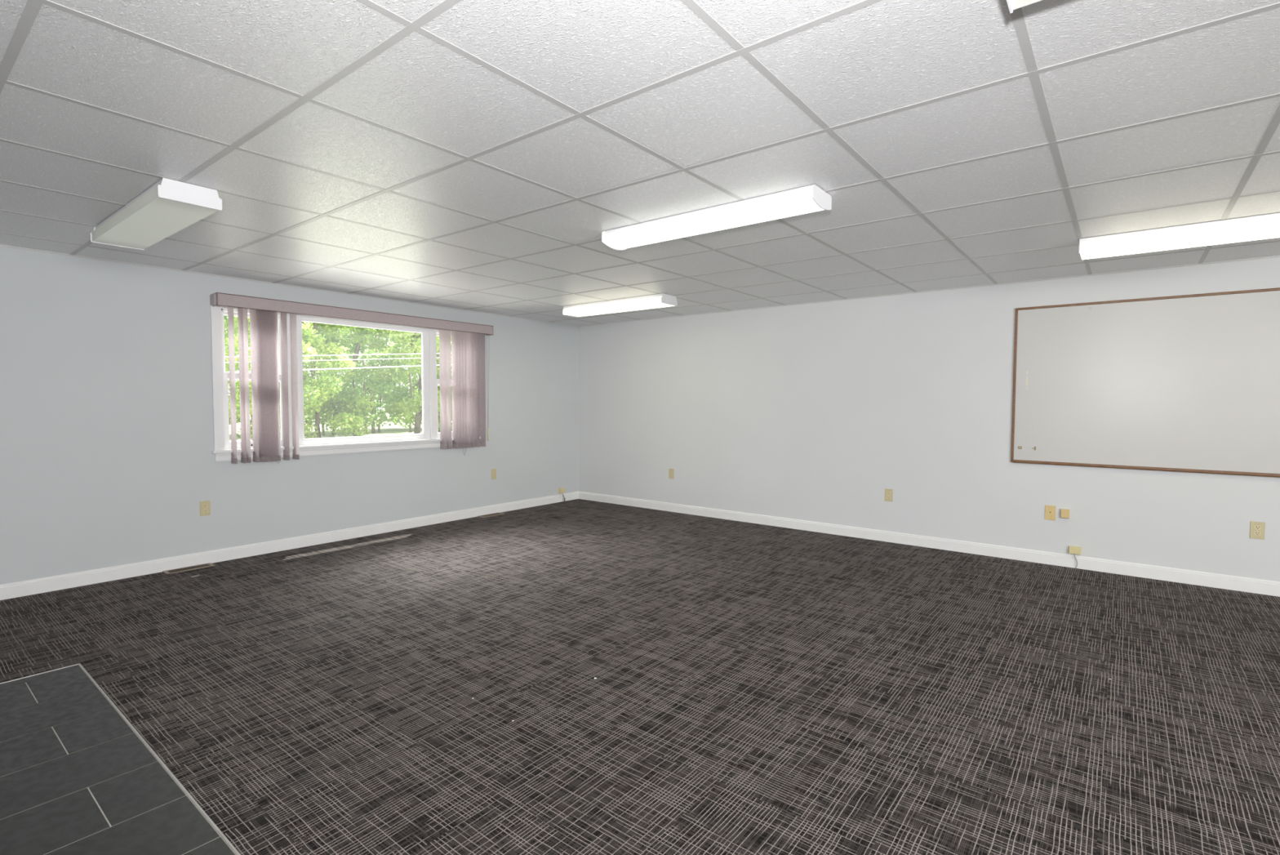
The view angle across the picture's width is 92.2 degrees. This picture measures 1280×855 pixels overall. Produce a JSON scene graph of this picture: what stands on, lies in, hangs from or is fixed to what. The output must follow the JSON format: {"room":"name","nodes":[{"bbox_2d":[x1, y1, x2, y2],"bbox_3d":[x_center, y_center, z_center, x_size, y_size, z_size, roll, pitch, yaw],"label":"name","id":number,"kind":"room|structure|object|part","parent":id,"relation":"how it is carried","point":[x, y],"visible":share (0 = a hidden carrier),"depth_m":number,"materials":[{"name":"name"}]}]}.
{"room":"classroom","nodes":[
{"label":"classroom","id":0,"kind":"room"},
{"bbox_2d":[0,246,578,584],"bbox_3d":[-3.430,-0.056,4.662,0.100,2.414,8.600,2,3,38],"label":"wall","id":1,"kind":"structure","parent":0,"point":[107,459],"depth_m":4.53,"materials":[{"name":"paint"}]},
{"bbox_2d":[200,500,210,515],"bbox_3d":[-3.335,0.619,4.728,0.009,0.114,0.070,2,3,38],"label":"electrical outlet","id":2,"kind":"object","parent":1,"relation":"attached to","point":[205,505],"visible":1,"depth_m":4.72,"materials":[{"name":"beige plastic"}]},
{"bbox_2d":[0,490,578,599],"bbox_3d":[-3.390,1.004,4.673,0.013,0.096,8.400,2,3,38],"label":"baseboard","id":3,"kind":"structure","parent":1,"relation":"attached to","point":[24,588],"depth_m":4.93,"materials":[{"name":"paint"}]},
{"bbox_2d":[209,305,480,461],"bbox_3d":[-2.537,-0.402,5.745,0.149,1.252,2.546,2,3,38],"label":"window","id":4,"kind":"structure","parent":1,"relation":"in","point":[430,437],"depth_m":5.32,"materials":[{"name":"white paint"}]},
{"bbox_3d":[-3.166,-0.651,5.026,0.036,0.539,0.460,2,3,38],"label":"sash","id":5,"kind":"part","parent":4,"relation":"part of","materials":[{"name":"white plastic"}]},
{"bbox_3d":[-3.138,-0.138,5.025,0.036,0.605,0.460,2,3,38],"label":"sash","id":6,"kind":"part","parent":4,"relation":"part of","materials":[{"name":"white plastic"}]},
{"bbox_2d":[209,292,493,463],"bbox_3d":[-2.439,-0.368,5.726,0.122,1.387,2.606,2,3,38],"label":"vertical blind","id":7,"kind":"object","parent":4,"relation":"attached to","point":[464,382],"visible":1,"depth_m":5.11,"materials":[{"name":"fabric"}]},
{"bbox_3d":[-1.660,-0.502,6.726,0.035,1.040,0.006,-2,3,-41],"label":"pull cord","id":8,"kind":"part","parent":7,"relation":"part of","materials":[{"name":"white plastic"}]},
{"bbox_3d":[-2.544,-0.407,5.746,0.036,1.084,1.292,2,3,38],"label":"picture sash","id":9,"kind":"part","parent":4,"relation":"part of","materials":[{"name":"white plastic"}]},
{"bbox_3d":[-1.972,-0.198,6.503,0.036,0.605,0.460,2,3,38],"label":"sash","id":10,"kind":"part","parent":4,"relation":"part of","materials":[{"name":"white plastic"}]},
{"bbox_2d":[491,468,496,479],"bbox_3d":[-1.632,0.520,6.886,0.009,0.114,0.070,2,3,38],"label":"electrical outlet","id":11,"kind":"object","parent":1,"relation":"attached to","point":[493,470],"visible":1,"depth_m":6.88,"materials":[{"name":"beige plastic"}]},
{"bbox_2d":[558,487,564,501],"bbox_3d":[-0.975,0.843,7.713,0.037,0.171,0.085,2,3,38],"label":"phone jack","id":12,"kind":"object","parent":1,"relation":"attached to","point":[562,490],"visible":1,"depth_m":7.69,"materials":[{"name":"beige plastic"}]},
{"bbox_2d":[0,498,1279,854],"bbox_3d":[0.217,1.238,1.837,9.200,0.100,8.400,2,3,38],"label":"floor","id":13,"kind":"structure","parent":0,"point":[757,689],"depth_m":2.66,"materials":[{"name":"carpet"}]},
{"bbox_2d":[0,664,235,854],"bbox_3d":[-2.209,1.234,0.491,3.748,0.004,3.264,2,3,38],"label":"floor tiles","id":14,"kind":"structure","parent":13,"relation":"on","point":[76,778],"depth_m":2.01,"materials":[{"name":"tile"}]},
{"bbox_2d":[0,662,240,854],"bbox_3d":[-2.210,1.233,0.496,3.755,0.005,3.271,2,3,38],"label":"trim","id":15,"kind":"structure","parent":14,"relation":"on","point":[133,728],"depth_m":2.14,"materials":[{"name":"metal"}]},
{"bbox_2d":[162,562,215,573],"bbox_3d":[-3.365,1.052,4.601,0.112,0.006,0.300,2,3,38],"label":"floor vent","id":16,"kind":"object","parent":13,"relation":"in","point":[209,564],"visible":1,"depth_m":4.59,"materials":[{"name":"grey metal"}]},
{"bbox_3d":[-3.365,1.054,4.601,0.092,0.001,0.270,2,3,38],"label":"duct plate","id":17,"kind":"part","parent":16,"relation":"part of","materials":[{"name":"metal"}]},
{"bbox_2d":[478,511,504,517],"bbox_3d":[-1.636,0.963,6.792,0.112,0.006,0.285,2,3,38],"label":"floor vent","id":18,"kind":"object","parent":13,"relation":"in","point":[498,513],"visible":1,"depth_m":6.78,"materials":[{"name":"brown metal"}]},
{"bbox_2d":[0,0,1279,326],"bbox_3d":[0.226,-1.082,1.737,9.200,0.125,8.400,2,3,38],"label":"ceiling","id":19,"kind":"structure","parent":0,"point":[477,156],"depth_m":2.23,"materials":[{"name":"tile"}]},
{"bbox_2d":[90,177,222,250],"bbox_3d":[-2.470,-1.050,3.106,1.235,0.086,0.238,2,3,38],"label":"ceiling light","id":20,"kind":"object","parent":19,"relation":"attached to","point":[168,206],"visible":1,"depth_m":2.92,"materials":[{"name":"white plastic"}]},
{"bbox_3d":[-2.953,-1.068,3.486,0.005,0.086,0.238,2,3,38],"label":"plate","id":21,"kind":"part","parent":20,"relation":"part of","materials":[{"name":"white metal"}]},
{"bbox_3d":[-1.987,-1.032,2.726,0.005,0.086,0.238,2,3,38],"label":"plate","id":22,"kind":"part","parent":20,"relation":"part of","materials":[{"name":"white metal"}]},
{"bbox_2d":[562,293,677,316],"bbox_3d":[-0.220,-1.162,5.902,1.235,0.086,0.238,2,3,38],"label":"ceiling light","id":23,"kind":"object","parent":19,"relation":"attached to","point":[657,300],"visible":1,"depth_m":5.77,"materials":[{"name":"white plastic"}]},
{"bbox_3d":[0.263,-1.144,5.521,0.005,0.086,0.238,2,3,38],"label":"plate","id":24,"kind":"part","parent":23,"relation":"part of","materials":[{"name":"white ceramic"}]},
{"bbox_2d":[601,184,831,249],"bbox_3d":[0.336,-1.044,3.152,1.235,0.080,0.214,2,3,38],"label":"ceiling light","id":25,"kind":"object","parent":19,"relation":"attached to","point":[811,198],"visible":1,"depth_m":3.01,"materials":[{"name":"white plastic"}]},
{"bbox_3d":[-0.147,-1.063,3.533,0.005,0.080,0.214,2,3,38],"label":"plate","id":26,"kind":"part","parent":25,"relation":"part of","materials":[{"name":"white metal"}]},
{"bbox_3d":[0.819,-1.026,2.772,0.005,0.080,0.214,2,3,38],"label":"plate","id":27,"kind":"part","parent":25,"relation":"part of","materials":[{"name":"white ceramic"}]},
{"bbox_2d":[1006,0,1042,13],"bbox_3d":[1.236,-0.941,0.895,1.235,0.086,0.238,2,3,38],"label":"ceiling light","id":28,"kind":"object","parent":19,"relation":"attached to","point":[1012,4],"visible":1,"depth_m":1.34,"materials":[{"name":"white plastic"}]},
{"bbox_3d":[0.753,-0.959,1.275,0.005,0.086,0.238,2,3,38],"label":"plate","id":29,"kind":"part","parent":28,"relation":"part of","materials":[{"name":"white ceramic"}]},
{"bbox_2d":[1079,213,1279,260],"bbox_3d":[3.098,-1.037,3.276,1.235,0.086,0.238,2,3,38],"label":"ceiling light","id":30,"kind":"object","parent":19,"relation":"attached to","point":[1264,226],"visible":1,"depth_m":3.32,"materials":[{"name":"white plastic"}]},
{"bbox_3d":[2.615,-1.055,3.657,0.005,0.086,0.238,2,3,38],"label":"plate","id":31,"kind":"part","parent":30,"relation":"part of","materials":[{"name":"white ceramic"}]},
{"bbox_2d":[578,257,1279,581],"bbox_3d":[2.892,-0.051,5.091,9.300,2.414,0.100,2,3,38],"label":"wall","id":32,"kind":"structure","parent":0,"point":[806,411],"depth_m":5.53,"materials":[{"name":"paint"}]},
{"bbox_2d":[668,468,674,478],"bbox_3d":[0.358,0.526,7.044,0.070,0.114,0.009,2,3,38],"label":"electrical outlet","id":33,"kind":"object","parent":32,"relation":"attached to","point":[671,471],"visible":1,"depth_m":7.04,"materials":[{"name":"beige plastic"}]},
{"bbox_2d":[884,488,893,501],"bbox_3d":[2.244,0.610,5.559,0.070,0.114,0.009,2,3,38],"label":"electrical outlet","id":34,"kind":"object","parent":32,"relation":"attached to","point":[888,492],"visible":1,"depth_m":5.56,"materials":[{"name":"beige plastic"}]},
{"bbox_2d":[578,491,1279,596],"bbox_3d":[2.819,1.007,5.119,9.187,0.096,0.013,2,3,38],"label":"baseboard","id":35,"kind":"structure","parent":32,"relation":"attached to","point":[1261,586],"depth_m":5.09,"materials":[{"name":"paint"}]},
{"bbox_2d":[1044,504,1055,519],"bbox_3d":[3.200,0.665,4.807,0.070,0.114,0.009,2,3,38],"label":"jack plate","id":36,"kind":"object","parent":32,"relation":"attached to","point":[1050,510],"visible":1,"depth_m":4.81,"materials":[{"name":"beige plastic"}]},
{"bbox_2d":[1060,508,1069,518],"bbox_3d":[3.269,0.662,4.738,0.054,0.066,0.032,2,3,38],"label":"box","id":37,"kind":"object","parent":32,"relation":"attached to","point":[1064,513],"visible":1,"depth_m":4.72,"materials":[{"name":"beige plastic"}]},
{"bbox_2d":[1068,545,1081,567],"bbox_3d":[3.322,0.991,4.707,0.076,0.166,0.037,2,3,38],"label":"phone jack","id":38,"kind":"object","parent":32,"relation":"attached to","point":[1073,549],"visible":1,"depth_m":4.69,"materials":[{"name":"beige plastic"}]},
{"bbox_2d":[1010,287,1279,477],"bbox_3d":[3.939,-0.297,4.170,2.440,1.230,0.034,2,3,38],"label":"whiteboard","id":39,"kind":"object","parent":32,"relation":"attached to","point":[1184,383],"visible":1,"depth_m":4.40,"materials":[{"name":"plastic"}]},
{"bbox_3d":[2.992,-0.336,4.923,0.018,1.188,0.022,2,3,38],"label":"frame rail","id":40,"kind":"part","parent":39,"relation":"part of","materials":[{"name":"brown wood"}]},
{"bbox_3d":[3.945,-0.902,4.148,2.440,0.018,0.022,2,3,38],"label":"frame rail","id":41,"kind":"part","parent":39,"relation":"part of","materials":[{"name":"brown wood"}]},
{"bbox_2d":[1249,520,1265,539],"bbox_3d":[4.104,0.683,4.095,0.070,0.114,0.009,2,3,38],"label":"electrical outlet","id":42,"kind":"object","parent":32,"relation":"attached to","point":[1257,529],"visible":1,"depth_m":4.09,"materials":[{"name":"beige plastic"}]},
{"bbox_2d":[1253,530,1261,535],"bbox_3d":[4.103,0.703,4.095,0.033,0.027,0.004,2,3,38],"label":"receptacle","id":43,"kind":"object","parent":42,"relation":"attached to","point":[1255,532],"depth_m":4.09,"materials":[{"name":"beige plastic"}]},
{"bbox_2d":[1253,524,1261,529],"bbox_3d":[4.103,0.664,4.093,0.033,0.027,0.004,2,3,38],"label":"receptacle","id":44,"kind":"object","parent":42,"relation":"attached to","point":[1255,526],"depth_m":4.09,"materials":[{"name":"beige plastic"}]},
{"label":"outside","id":45,"kind":"structure","parent":0,"visible":0},
{"bbox_2d":[229,413,452,441],"bbox_3d":[-29.995,0.040,43.718,89.880,0.300,140.000,2,3,38],"label":"ground","id":46,"kind":"structure","parent":45,"point":[385,429],"depth_m":37.10,"materials":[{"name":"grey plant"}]},
{"bbox_2d":[224,315,328,440],"bbox_3d":[-16.284,-4.422,26.162,5.035,10.532,5.508,-2,3,-41],"label":"leafy tree","id":47,"kind":"object","parent":46,"relation":"on","point":[306,331],"visible":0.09,"depth_m":26.27,"materials":[{"name":"green plant"}]},
{"bbox_2d":[320,344,324,435],"bbox_3d":[-16.719,-2.563,32.362,0.143,6.023,0.208,2,3,38],"label":"trunk","id":48,"kind":"object","parent":46,"relation":"on","point":[322,430],"visible":0.21,"depth_m":32.47,"materials":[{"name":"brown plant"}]},
{"bbox_2d":[279,321,374,438],"bbox_3d":[-15.334,-4.380,28.748,5.002,10.279,5.106,0,3,-12],"label":"leafy tree","id":49,"kind":"object","parent":46,"relation":"on","point":[338,357],"visible":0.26,"depth_m":28.73,"materials":[{"name":"green plant"}]},
{"bbox_2d":[223,315,437,426],"bbox_3d":[-17.248,-5.704,37.080,6.654,11.573,36.191,2,3,38],"label":"woods","id":50,"kind":"object","parent":46,"relation":"on","point":[393,396],"visible":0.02,"depth_m":37.37,"materials":[{"name":"green plant"}]},
{"bbox_2d":[302,324,404,436],"bbox_3d":[-14.546,-4.966,31.551,4.629,10.922,5.254,2,3,38],"label":"leafy tree","id":51,"kind":"object","parent":46,"relation":"on","point":[367,333],"visible":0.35,"depth_m":30.70,"materials":[{"name":"green plant"}]},
{"bbox_2d":[362,351,368,434],"bbox_3d":[-15.093,-2.618,33.780,0.178,6.025,0.266,1,3,25],"label":"trunk","id":52,"kind":"object","parent":46,"relation":"on","point":[363,363],"visible":0.19,"depth_m":33.70,"materials":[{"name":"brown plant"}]},
{"bbox_2d":[368,343,375,433],"bbox_3d":[-15.034,-2.650,34.517,0.206,6.025,0.334,2,3,38],"label":"trunk","id":53,"kind":"object","parent":46,"relation":"on","point":[373,429],"visible":0.19,"depth_m":34.56,"materials":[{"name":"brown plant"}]},
{"bbox_2d":[376,336,382,432],"bbox_3d":[-14.927,-2.681,35.256,0.280,6.027,0.157,-1,3,-26],"label":"trunk","id":54,"kind":"object","parent":46,"relation":"on","point":[380,395],"visible":0.19,"depth_m":35.32,"materials":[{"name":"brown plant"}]},
{"bbox_2d":[364,328,452,433],"bbox_3d":[-11.713,-4.485,32.477,4.929,9.911,5.201,2,3,38],"label":"leafy tree","id":55,"kind":"object","parent":46,"relation":"on","point":[404,337],"visible":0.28,"depth_m":31.34,"materials":[{"name":"green plant"}]},
{"bbox_2d":[406,343,412,431],"bbox_3d":[-13.436,-2.704,35.887,0.338,6.027,0.182,-1,3,-28],"label":"trunk","id":56,"kind":"object","parent":46,"relation":"on","point":[410,375],"visible":0.43,"depth_m":35.87,"materials":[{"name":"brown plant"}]},
{"bbox_2d":[412,333,452,432],"bbox_3d":[-10.123,-4.706,34.478,4.833,10.483,5.286,-2,3,-42],"label":"leafy tree","id":57,"kind":"object","parent":46,"relation":"on","point":[417,333],"visible":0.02,"depth_m":33.70,"materials":[{"name":"green plant"}]},
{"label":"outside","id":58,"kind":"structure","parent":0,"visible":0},
{"bbox_2d":[225,352,451,357],"bbox_3d":[-6.494,-2.543,19.977,0.020,3.193,40.001,2,3,38],"label":"overhead cable","id":59,"kind":"object","parent":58,"point":[437,353],"visible":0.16,"depth_m":17.90,"materials":[{"name":"white metal"}]},
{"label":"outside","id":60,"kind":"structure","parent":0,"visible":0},
{"bbox_2d":[235,356,451,362],"bbox_3d":[-6.495,-2.407,19.983,0.014,3.188,40.001,2,3,38],"label":"overhead cable","id":61,"kind":"object","parent":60,"point":[451,357],"visible":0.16,"depth_m":17.75,"materials":[{"name":"white metal"}]},
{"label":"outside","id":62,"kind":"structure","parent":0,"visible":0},
{"bbox_2d":[225,364,451,372],"bbox_3d":[-6.495,-2.163,19.994,0.032,3.204,40.002,2,3,38],"label":"overhead cable","id":63,"kind":"object","parent":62,"point":[451,364],"visible":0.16,"depth_m":17.80,"materials":[{"name":"white metal"}]}
]}

